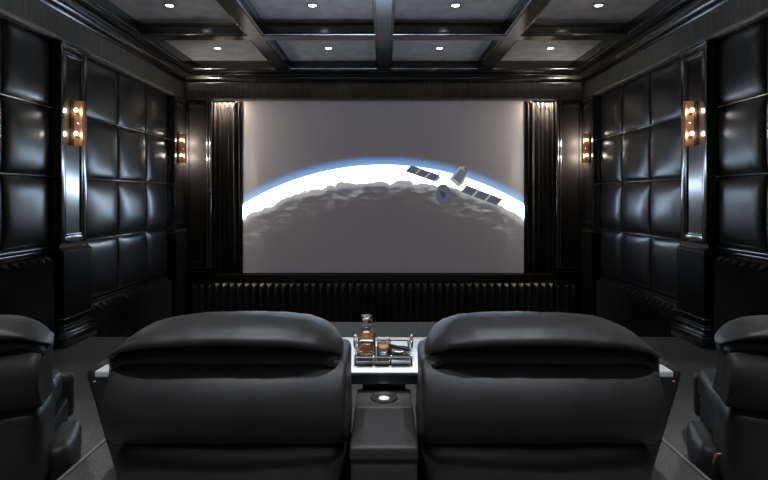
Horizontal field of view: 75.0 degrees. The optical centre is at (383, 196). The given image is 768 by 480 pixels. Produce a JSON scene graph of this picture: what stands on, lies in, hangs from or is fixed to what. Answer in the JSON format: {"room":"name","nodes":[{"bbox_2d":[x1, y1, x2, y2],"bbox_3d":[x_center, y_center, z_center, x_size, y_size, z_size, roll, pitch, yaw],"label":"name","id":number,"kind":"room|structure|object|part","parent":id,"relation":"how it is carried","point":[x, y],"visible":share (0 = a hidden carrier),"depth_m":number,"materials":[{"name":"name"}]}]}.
{"room":"home theater","nodes":[
{"label":"home theater","id":0,"kind":"room"},
{"bbox_2d":[0,19,164,298],"bbox_3d":[-3.535,-0.056,3.378,0.112,4.572,10.548,0,0,0],"label":"wall","id":1,"kind":"structure","parent":0,"point":[0,19],"depth_m":5.09,"materials":[{"name":"black paint"}]},
{"bbox_2d":[0,246,51,260],"bbox_3d":[-3.440,0.539,1.673,0.078,0.070,6.913,0,0,0],"label":"chair rail","id":2,"kind":"object","parent":1,"relation":"attached to","point":[9,255],"visible":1,"depth_m":4.75,"materials":[{"name":"black wood"}]},
{"bbox_2d":[0,18,51,251],"bbox_3d":[-3.431,-0.565,3.998,0.069,2.117,2.310,0,0,0],"label":"wall panel","id":3,"kind":"object","parent":1,"relation":"attached to","point":[24,54],"visible":1,"depth_m":4.73,"materials":[{"name":"black leather"}]},
{"bbox_2d":[0,255,53,349],"bbox_3d":[-3.412,1.073,3.992,0.134,0.953,2.275,0,0,0],"label":"wall panel","id":4,"kind":"object","parent":1,"relation":"attached to","point":[27,284],"depth_m":4.79,"materials":[{"name":"black velvet fabric"}]},
{"bbox_2d":[46,249,90,325],"bbox_3d":[-3.387,1.065,5.385,0.184,0.970,0.479,0,0,0],"label":"pilaster","id":5,"kind":"object","parent":1,"relation":"attached to","point":[72,270],"visible":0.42,"depth_m":5.27,"materials":[{"name":"black wood"}]},
{"bbox_2d":[46,40,96,347],"bbox_3d":[-3.362,-0.035,5.386,0.234,3.169,0.541,0,0,0],"label":"pilaster","id":6,"kind":"object","parent":1,"relation":"attached to","point":[67,168],"visible":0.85,"depth_m":5.28,"materials":[{"name":"black paint"}]},
{"bbox_2d":[70,101,84,145],"bbox_3d":[-3.284,-0.792,5.385,0.122,0.480,0.154,0,0,0],"label":"wall sconce","id":7,"kind":"object","parent":6,"relation":"attached to","point":[77,108],"visible":1,"depth_m":5.37,"materials":[{"name":"brown metal"}]},
{"bbox_2d":[87,58,168,297],"bbox_3d":[-3.431,-0.213,6.835,0.068,2.821,2.230,0,0,0],"label":"wall panel","id":8,"kind":"object","parent":1,"relation":"attached to","point":[115,154],"visible":0.91,"depth_m":6.57,"materials":[{"name":"black leather"}]},
{"bbox_2d":[91,273,168,304],"bbox_3d":[-3.445,1.238,6.790,0.067,0.056,2.297,0,0,0],"label":"trim","id":9,"kind":"structure","parent":1,"relation":"attached to","point":[145,282],"depth_m":6.67,"materials":[{"name":"black wood"}]},
{"bbox_2d":[91,277,171,336],"bbox_3d":[-3.412,1.748,6.790,0.134,0.964,2.297,0,0,0],"label":"baseboard","id":10,"kind":"structure","parent":1,"relation":"attached to","point":[125,314],"depth_m":6.76,"materials":[{"name":"black wood"}]},
{"bbox_2d":[166,232,187,316],"bbox_3d":[-3.387,1.405,8.187,0.184,1.650,0.485,0,0,0],"label":"trim","id":11,"kind":"structure","parent":1,"relation":"attached to","point":[177,244],"depth_m":8.02,"materials":[{"name":"black wood"}]},
{"bbox_2d":[166,95,188,314],"bbox_3d":[-3.362,0.305,8.187,0.234,3.849,0.546,0,0,0],"label":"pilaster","id":12,"kind":"structure","parent":1,"relation":"attached to","point":[176,106],"depth_m":7.98,"materials":[{"name":"black paint"}]},
{"bbox_2d":[178,134,185,162],"bbox_3d":[-3.284,-0.792,8.151,0.122,0.480,0.154,0,0,0],"label":"wall sconce","id":13,"kind":"object","parent":1,"relation":"attached to","point":[181,137],"visible":1,"depth_m":8.14,"materials":[{"name":"brown metal"}]},
{"bbox_2d":[0,0,767,101],"bbox_3d":[0.000,-1.766,3.378,6.958,0.293,10.325,0,0,0],"label":"trim","id":14,"kind":"structure","parent":1,"relation":"attached to","point":[34,16],"depth_m":7.37,"materials":[{"name":"black wood"}]},
{"bbox_2d":[75,427,688,468],"bbox_3d":[0.000,1.835,0.673,6.958,0.790,4.914,0,0,0],"label":"floor","id":15,"kind":"structure","parent":0,"point":[91,436],"depth_m":2.98,"materials":[{"name":"grey carpet"}]},
{"bbox_2d":[0,315,81,479],"bbox_3d":[-2.045,0.991,2.542,0.910,0.905,1.060,0,0,-22],"label":"recliner","id":16,"kind":"object","parent":15,"relation":"on","point":[38,441],"visible":0.98,"depth_m":2.25,"materials":[{"name":"grey leather"}]},
{"bbox_3d":[-1.958,0.819,2.203,0.809,0.298,0.353,0,0,-22],"label":"backrest","id":17,"kind":"part","parent":16,"relation":"part of","materials":[{"name":"grey leather"}]},
{"bbox_2d":[52,369,62,406],"bbox_3d":[-2.143,1.121,2.639,0.683,0.238,0.603,0,0,-22],"label":"armrest","id":18,"kind":"object","parent":16,"relation":"on","point":[57,393],"depth_m":2.90,"materials":[{"name":"grey leather"}]},
{"bbox_3d":[-1.663,1.331,2.595,0.140,0.225,0.379,0,0,-22],"label":"armrest","id":19,"kind":"part","parent":16,"relation":"part of","materials":[{"name":"grey leather"}]},
{"bbox_2d":[686,315,767,479],"bbox_3d":[2.044,0.989,2.542,0.909,0.907,1.059,0,0,22],"label":"recliner","id":20,"kind":"object","parent":15,"relation":"on","point":[729,441],"visible":1,"depth_m":2.25,"materials":[{"name":"grey leather"}]},
{"bbox_3d":[1.662,1.330,2.596,0.142,0.225,0.381,0,0,22],"label":"armrest","id":21,"kind":"part","parent":20,"relation":"part of","materials":[{"name":"grey leather"}]},
{"bbox_2d":[698,369,716,419],"bbox_3d":[2.107,1.121,2.653,0.683,0.238,0.603,0,0,22],"label":"armrest","id":22,"kind":"object","parent":20,"relation":"on","point":[706,394],"depth_m":2.84,"materials":[{"name":"grey leather"}]},
{"bbox_3d":[1.569,1.231,2.353,0.044,0.059,0.013,0,0,22],"label":"recline lever","id":23,"kind":"part","parent":20,"relation":"part of","materials":[{"name":"orange metal"}]},
{"bbox_3d":[1.956,0.819,2.204,0.811,0.297,0.351,0,0,22],"label":"backrest","id":24,"kind":"part","parent":20,"relation":"part of","materials":[{"name":"grey leather"}]},
{"bbox_2d":[109,0,658,60],"bbox_3d":[0.000,-2.286,3.378,7.181,0.112,10.548,0,0,0],"label":"ceiling","id":25,"kind":"structure","parent":0,"point":[143,11],"depth_m":6.25,"materials":[{"name":"grey paint"}]},
{"bbox_2d":[163,3,175,7],"bbox_3d":[-2.492,-2.224,5.809,0.132,0.010,0.132,0,0,0],"label":"recessed light","id":26,"kind":"object","parent":25,"relation":"in","point":[169,5],"visible":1,"depth_m":5.81,"materials":[{"name":"white glass"}]},
{"bbox_2d":[216,0,289,70],"bbox_3d":[-1.661,-2.163,3.378,0.256,0.178,9.656,0,0,0],"label":"beam","id":27,"kind":"structure","parent":25,"relation":"attached to","point":[242,12],"depth_m":6.26,"materials":[{"name":"black paint"}]},
{"bbox_2d":[307,3,317,7],"bbox_3d":[-0.831,-2.224,5.809,0.132,0.010,0.132,0,0,0],"label":"recessed light","id":28,"kind":"object","parent":25,"relation":"in","point":[311,5],"visible":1,"depth_m":5.81,"materials":[{"name":"white glass"}]},
{"bbox_2d":[140,23,627,39],"bbox_3d":[0.000,-2.164,6.534,6.289,0.178,0.250,0,0,0],"label":"beam","id":29,"kind":"structure","parent":25,"relation":"attached to","point":[149,31],"depth_m":6.43,"materials":[{"name":"black paint"}]},
{"bbox_2d":[373,0,394,70],"bbox_3d":[0.000,-2.163,3.378,0.256,0.178,9.656,0,0,0],"label":"beam","id":30,"kind":"structure","parent":25,"relation":"attached to","point":[383,10],"depth_m":6.26,"materials":[{"name":"black paint"}]},
{"bbox_2d":[450,3,460,7],"bbox_3d":[0.831,-2.224,5.809,0.132,0.010,0.132,0,0,0],"label":"recessed light","id":31,"kind":"object","parent":25,"relation":"in","point":[454,5],"visible":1,"depth_m":5.81,"materials":[{"name":"white glass"}]},
{"bbox_2d":[478,0,551,70],"bbox_3d":[1.661,-2.163,3.378,0.256,0.178,9.656,0,0,0],"label":"beam","id":32,"kind":"structure","parent":25,"relation":"attached to","point":[525,12],"depth_m":6.26,"materials":[{"name":"black paint"}]},
{"bbox_2d":[592,3,604,7],"bbox_3d":[2.492,-2.224,5.809,0.132,0.010,0.132,0,0,0],"label":"recessed light","id":33,"kind":"object","parent":25,"relation":"in","point":[598,5],"visible":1,"depth_m":5.81,"materials":[{"name":"white glass"}]},
{"bbox_2d":[63,417,704,479],"bbox_3d":[0.000,1.380,0.785,3.030,0.120,4.470,0,0,0],"label":"floor","id":34,"kind":"structure","parent":0,"point":[99,465],"depth_m":2.43,"materials":[{"name":"grey carpet"}]},
{"bbox_2d":[87,311,351,479],"bbox_3d":[-0.683,0.869,2.163,1.127,0.906,1.128,0,0,0],"label":"recliner","id":35,"kind":"object","parent":34,"relation":"on","point":[225,395],"visible":1,"depth_m":1.66,"materials":[{"name":"grey leather"}]},
{"bbox_2d":[95,365,108,376],"bbox_3d":[-1.055,0.701,2.018,0.180,0.026,0.085,0,0,0],"label":"tray","id":36,"kind":"object","parent":35,"relation":"on","point":[103,371],"depth_m":1.98,"materials":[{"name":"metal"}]},
{"bbox_3d":[-1.099,1.014,2.393,0.294,0.616,0.661,0,0,0],"label":"armrest","id":37,"kind":"part","parent":35,"relation":"part of","materials":[{"name":"grey leather"}]},
{"bbox_3d":[-0.526,0.699,1.776,0.811,0.297,0.351,0,0,0],"label":"backrest","id":38,"kind":"part","parent":35,"relation":"part of","materials":[{"name":"grey leather"}]},
{"bbox_2d":[342,337,425,388],"bbox_3d":[0.000,1.020,2.308,0.460,0.601,0.512,0,0,0],"label":"side table","id":39,"kind":"object","parent":34,"relation":"on","point":[381,376],"visible":0.1,"depth_m":2.09,"materials":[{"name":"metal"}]},
{"bbox_2d":[353,333,412,366],"bbox_3d":[-0.003,0.668,2.230,0.262,0.102,0.238,0,0,0],"label":"serving tray","id":40,"kind":"object","parent":39,"relation":"on","point":[373,359],"visible":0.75,"depth_m":2.14,"materials":[{"name":"mirror glass"},{"name":"chrome"}]},
{"bbox_2d":[357,314,375,354],"bbox_3d":[-0.078,0.616,2.250,0.082,0.168,0.082,0,0,0],"label":"decanter","id":41,"kind":"object","parent":40,"relation":"on","point":[366,340],"visible":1,"depth_m":2.22,"materials":[{"name":"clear glass"}]},
{"bbox_2d":[377,336,389,354],"bbox_3d":[-0.003,0.664,2.240,0.060,0.070,0.060,0,0,0],"label":"glass","id":42,"kind":"object","parent":40,"relation":"on","point":[383,342],"visible":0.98,"depth_m":2.22,"materials":[{"name":"clear"}]},
{"bbox_3d":[-0.003,0.683,2.230,0.244,0.030,0.230,0,0,0],"label":"gallery rail","id":43,"kind":"part","parent":40,"relation":"part of","materials":[{"name":"silver metal"}]},
{"bbox_2d":[388,345,409,355],"bbox_3d":[0.068,0.688,2.225,0.100,0.024,0.100,0,0,0],"label":"glass dish","id":44,"kind":"object","parent":40,"relation":"on","point":[393,351],"visible":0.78,"depth_m":2.20,"materials":[{"name":"white"}]},
{"bbox_2d":[389,344,408,350],"bbox_3d":[0.062,0.667,2.217,0.105,0.021,0.013,0,0,26],"label":"cigar","id":45,"kind":"object","parent":44,"relation":"on","point":[391,345],"visible":0.93,"depth_m":2.21,"materials":[{"name":"black plant"}]},
{"bbox_3d":[0.000,0.730,2.554,0.460,0.021,0.021,0,0,0],"label":"rail","id":46,"kind":"part","parent":39,"relation":"part of","materials":[{"name":"silver metal"}]},
{"bbox_2d":[57,438,710,479],"bbox_3d":[0.000,1.325,0.780,3.057,0.018,4.235,0,0,0],"label":"trim","id":47,"kind":"structure","parent":34,"relation":"attached to","point":[103,441],"depth_m":2.51,"materials":[{"name":"polished dark nickel metal"}]},
{"bbox_2d":[349,389,419,479],"bbox_3d":[0.006,1.056,1.855,0.238,0.529,0.512,0,0,0],"label":"console","id":48,"kind":"object","parent":34,"relation":"on","point":[383,444],"visible":1,"depth_m":1.66,"materials":[{"name":"grey leather"}]},
{"bbox_3d":[0.000,0.825,1.750,0.223,0.059,0.301,0,0,0],"label":"console lid","id":49,"kind":"part","parent":48,"relation":"part of","materials":[{"name":"grey leather"}]},
{"bbox_2d":[379,396,388,399],"bbox_3d":[0.000,0.797,1.981,0.042,0.005,0.042,0,0,0],"label":"cup holder","id":50,"kind":"object","parent":48,"relation":"on","point":[380,397],"depth_m":1.98,"materials":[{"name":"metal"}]},
{"bbox_2d":[415,311,680,479],"bbox_3d":[0.683,0.870,2.163,1.128,0.904,1.127,0,0,0],"label":"recliner","id":51,"kind":"object","parent":34,"relation":"on","point":[501,395],"visible":1,"depth_m":1.66,"materials":[{"name":"grey leather"}]},
{"bbox_3d":[0.182,1.020,2.280,0.035,0.400,0.600,0,0,0],"label":"arm","id":52,"kind":"part","parent":51,"relation":"part of","materials":[{"name":"grey leather"}]},
{"bbox_3d":[0.524,0.699,1.776,0.809,0.298,0.353,0,0,0],"label":"backrest","id":53,"kind":"part","parent":51,"relation":"part of","materials":[{"name":"grey leather"}]},
{"bbox_3d":[1.099,1.014,2.395,0.294,0.616,0.661,0,0,0],"label":"armrest","id":54,"kind":"part","parent":51,"relation":"part of","materials":[{"name":"grey leather"}]},
{"bbox_2d":[659,365,672,376],"bbox_3d":[1.055,0.701,2.018,0.180,0.026,0.085,0,0,0],"label":"tray","id":55,"kind":"object","parent":51,"relation":"on","point":[664,371],"depth_m":1.98,"materials":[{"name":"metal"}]},
{"bbox_2d":[188,102,579,313],"bbox_3d":[0.000,-0.056,8.597,6.958,4.572,0.112,0,0,0],"label":"wall","id":56,"kind":"structure","parent":0,"point":[526,141],"depth_m":8.54,"materials":[{"name":"black paint"}]},
{"bbox_2d":[185,101,213,272],"bbox_3d":[-3.111,-0.174,8.441,0.446,2.890,0.201,0,0,0],"label":"trim","id":57,"kind":"structure","parent":56,"relation":"attached to","point":[195,110],"depth_m":8.41,"materials":[{"name":"black wood"}]},
{"bbox_2d":[206,100,211,267],"bbox_3d":[-2.938,-0.217,8.396,0.087,2.799,0.042,0,0,0],"label":"trim","id":58,"kind":"structure","parent":56,"relation":"attached to","point":[208,103],"depth_m":8.38,"materials":[{"name":"black paint"}]},
{"bbox_2d":[213,101,235,102],"bbox_3d":[-2.687,-1.603,8.413,0.380,0.028,0.023,0,0,0],"label":"light","id":59,"kind":"object","parent":56,"relation":"attached to","point":[213,101],"visible":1,"depth_m":8.40,"materials":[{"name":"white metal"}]},
{"bbox_2d":[213,102,240,273],"bbox_3d":[-2.663,-0.161,8.501,0.476,2.916,0.092,0,0,0],"label":"curtain","id":60,"kind":"object","parent":56,"relation":"hanging from","point":[226,116],"visible":0.99,"depth_m":8.49,"materials":[{"name":"black fabric"}]},
{"bbox_2d":[242,101,524,273],"bbox_3d":[-0.009,-0.169,8.466,4.787,3.013,0.034,0,0,0],"label":"projection screen","id":61,"kind":"object","parent":56,"relation":"attached to","point":[329,187],"visible":0.95,"depth_m":8.46,"materials":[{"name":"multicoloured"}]},
{"bbox_3d":[0.656,-0.399,8.450,0.573,0.258,0.001,0,0,0],"label":"solar panel","id":62,"kind":"part","parent":61,"relation":"part of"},
{"bbox_3d":[1.002,-0.042,8.450,0.247,0.362,0.001,0,0,0],"label":"satellite dish","id":63,"kind":"part","parent":61,"relation":"part of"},
{"bbox_3d":[1.650,-0.025,8.450,0.677,0.324,0.001,0,0,0],"label":"solar panel","id":64,"kind":"part","parent":61,"relation":"part of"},
{"bbox_2d":[192,282,575,321],"bbox_3d":[0.000,1.831,8.435,6.467,0.797,0.212,0,0,0],"label":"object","id":65,"kind":"structure","parent":56,"relation":"attached to","point":[329,301],"depth_m":8.38,"materials":[{"name":"grey"}]},
{"bbox_2d":[188,273,579,281],"bbox_3d":[0.000,1.363,8.468,6.668,0.128,0.145,0,0,0],"label":"trim","id":66,"kind":"structure","parent":56,"relation":"attached to","point":[193,277],"depth_m":8.44,"materials":[{"name":"black wood"}]},
{"bbox_2d":[527,101,553,273],"bbox_3d":[2.663,-0.161,8.498,0.474,2.916,0.087,0,0,0],"label":"curtain","id":67,"kind":"object","parent":56,"relation":"hanging from","point":[540,116],"visible":0.94,"depth_m":8.49,"materials":[{"name":"black fabric"}]},
{"bbox_2d":[532,101,554,102],"bbox_3d":[2.687,-1.603,8.413,0.380,0.028,0.023,0,0,0],"label":"light","id":68,"kind":"object","parent":56,"relation":"attached to","point":[532,101],"visible":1,"depth_m":8.40,"materials":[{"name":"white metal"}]},
{"bbox_2d":[556,100,561,267],"bbox_3d":[2.938,-0.217,8.396,0.087,2.799,0.042,0,0,0],"label":"trim","id":69,"kind":"structure","parent":56,"relation":"attached to","point":[558,103],"depth_m":8.38,"materials":[{"name":"black paint"}]},
{"bbox_2d":[554,101,582,272],"bbox_3d":[3.111,-0.174,8.441,0.446,2.890,0.201,0,0,0],"label":"trim","id":70,"kind":"structure","parent":56,"relation":"attached to","point":[571,110],"depth_m":8.41,"materials":[{"name":"black wood"}]},
{"bbox_2d":[52,322,716,426],"bbox_3d":[0.000,1.890,4.665,6.958,0.680,3.069,0,0,0],"label":"floor","id":71,"kind":"structure","parent":0,"point":[78,358],"depth_m":4.74,"materials":[{"name":"grey carpet"}]},
{"bbox_2d":[603,19,767,298],"bbox_3d":[3.535,-0.056,3.378,0.112,4.572,10.548,0,0,0],"label":"wall","id":72,"kind":"structure","parent":0,"point":[767,19],"depth_m":5.09,"materials":[{"name":"black paint"}]},
{"bbox_2d":[38,0,729,83],"bbox_3d":[0.000,-2.082,3.378,6.735,0.340,10.102,0,0,0],"label":"crown molding","id":73,"kind":"structure","parent":72,"relation":"attached to","point":[104,18],"depth_m":8.10,"materials":[{"name":"black wood"}]},
{"bbox_2d":[582,134,589,162],"bbox_3d":[3.284,-0.792,8.151,0.122,0.480,0.154,0,0,0],"label":"wall sconce","id":74,"kind":"object","parent":72,"relation":"attached to","point":[585,137],"visible":1,"depth_m":8.14,"materials":[{"name":"brown metal"}]},
{"bbox_2d":[579,95,601,313],"bbox_3d":[3.362,0.305,8.187,0.234,3.849,0.546,0,0,0],"label":"trim","id":75,"kind":"structure","parent":72,"relation":"attached to","point":[591,106],"depth_m":7.98,"materials":[{"name":"black paint"}]},
{"bbox_2d":[580,232,601,315],"bbox_3d":[3.387,1.405,8.187,0.184,1.650,0.485,0,0,0],"label":"trim","id":76,"kind":"structure","parent":72,"relation":"attached to","point":[590,244],"depth_m":8.02,"materials":[{"name":"black wood"}]},
{"bbox_2d":[596,277,676,336],"bbox_3d":[3.412,1.748,6.790,0.134,0.964,2.297,0,0,0],"label":"wainscot panel","id":77,"kind":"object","parent":72,"relation":"attached to","point":[643,314],"depth_m":6.76,"materials":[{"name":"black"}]},
{"bbox_2d":[599,273,676,304],"bbox_3d":[3.445,1.238,6.790,0.067,0.056,2.297,0,0,0],"label":"trim","id":78,"kind":"structure","parent":72,"relation":"attached to","point":[622,282],"depth_m":6.67,"materials":[{"name":"black wood"}]},
{"bbox_2d":[599,58,680,297],"bbox_3d":[3.431,-0.213,6.835,0.069,2.821,2.230,0,0,0],"label":"wall panel","id":79,"kind":"object","parent":72,"relation":"attached to","point":[652,154],"visible":0.91,"depth_m":6.57,"materials":[{"name":"black leather"}]},
{"bbox_2d":[671,40,721,347],"bbox_3d":[3.362,-0.035,5.386,0.234,3.169,0.541,0,0,0],"label":"pilaster","id":80,"kind":"object","parent":72,"relation":"attached to","point":[700,184],"visible":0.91,"depth_m":5.28,"materials":[{"name":"black paint"}]},
{"bbox_2d":[683,101,697,145],"bbox_3d":[3.284,-0.792,5.385,0.122,0.480,0.154,0,0,0],"label":"wall sconce","id":81,"kind":"object","parent":80,"relation":"attached to","point":[690,108],"visible":1,"depth_m":5.37,"materials":[{"name":"brown metal"}]},
{"bbox_2d":[677,249,721,325],"bbox_3d":[3.387,1.065,5.385,0.184,0.970,0.479,0,0,0],"label":"pilaster","id":82,"kind":"object","parent":72,"relation":"attached to","point":[695,270],"visible":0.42,"depth_m":5.27,"materials":[{"name":"black wood"}]},
{"bbox_2d":[714,255,767,349],"bbox_3d":[3.412,1.073,3.992,0.134,0.953,2.275,0,0,0],"label":"wall panel","id":83,"kind":"object","parent":72,"relation":"attached to","point":[740,284],"depth_m":4.79,"materials":[{"name":"black leather"}]},
{"bbox_2d":[716,246,767,260],"bbox_3d":[3.440,0.539,1.673,0.078,0.070,6.913,0,0,0],"label":"chair rail","id":84,"kind":"object","parent":72,"relation":"attached to","point":[758,255],"visible":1,"depth_m":4.75,"materials":[{"name":"black wood"}]},
{"bbox_2d":[716,18,767,251],"bbox_3d":[3.431,-0.565,3.998,0.068,2.117,2.310,0,0,0],"label":"wall panel","id":85,"kind":"object","parent":72,"relation":"attached to","point":[743,54],"visible":1,"depth_m":4.73,"materials":[{"name":"black leather"}]}
]}

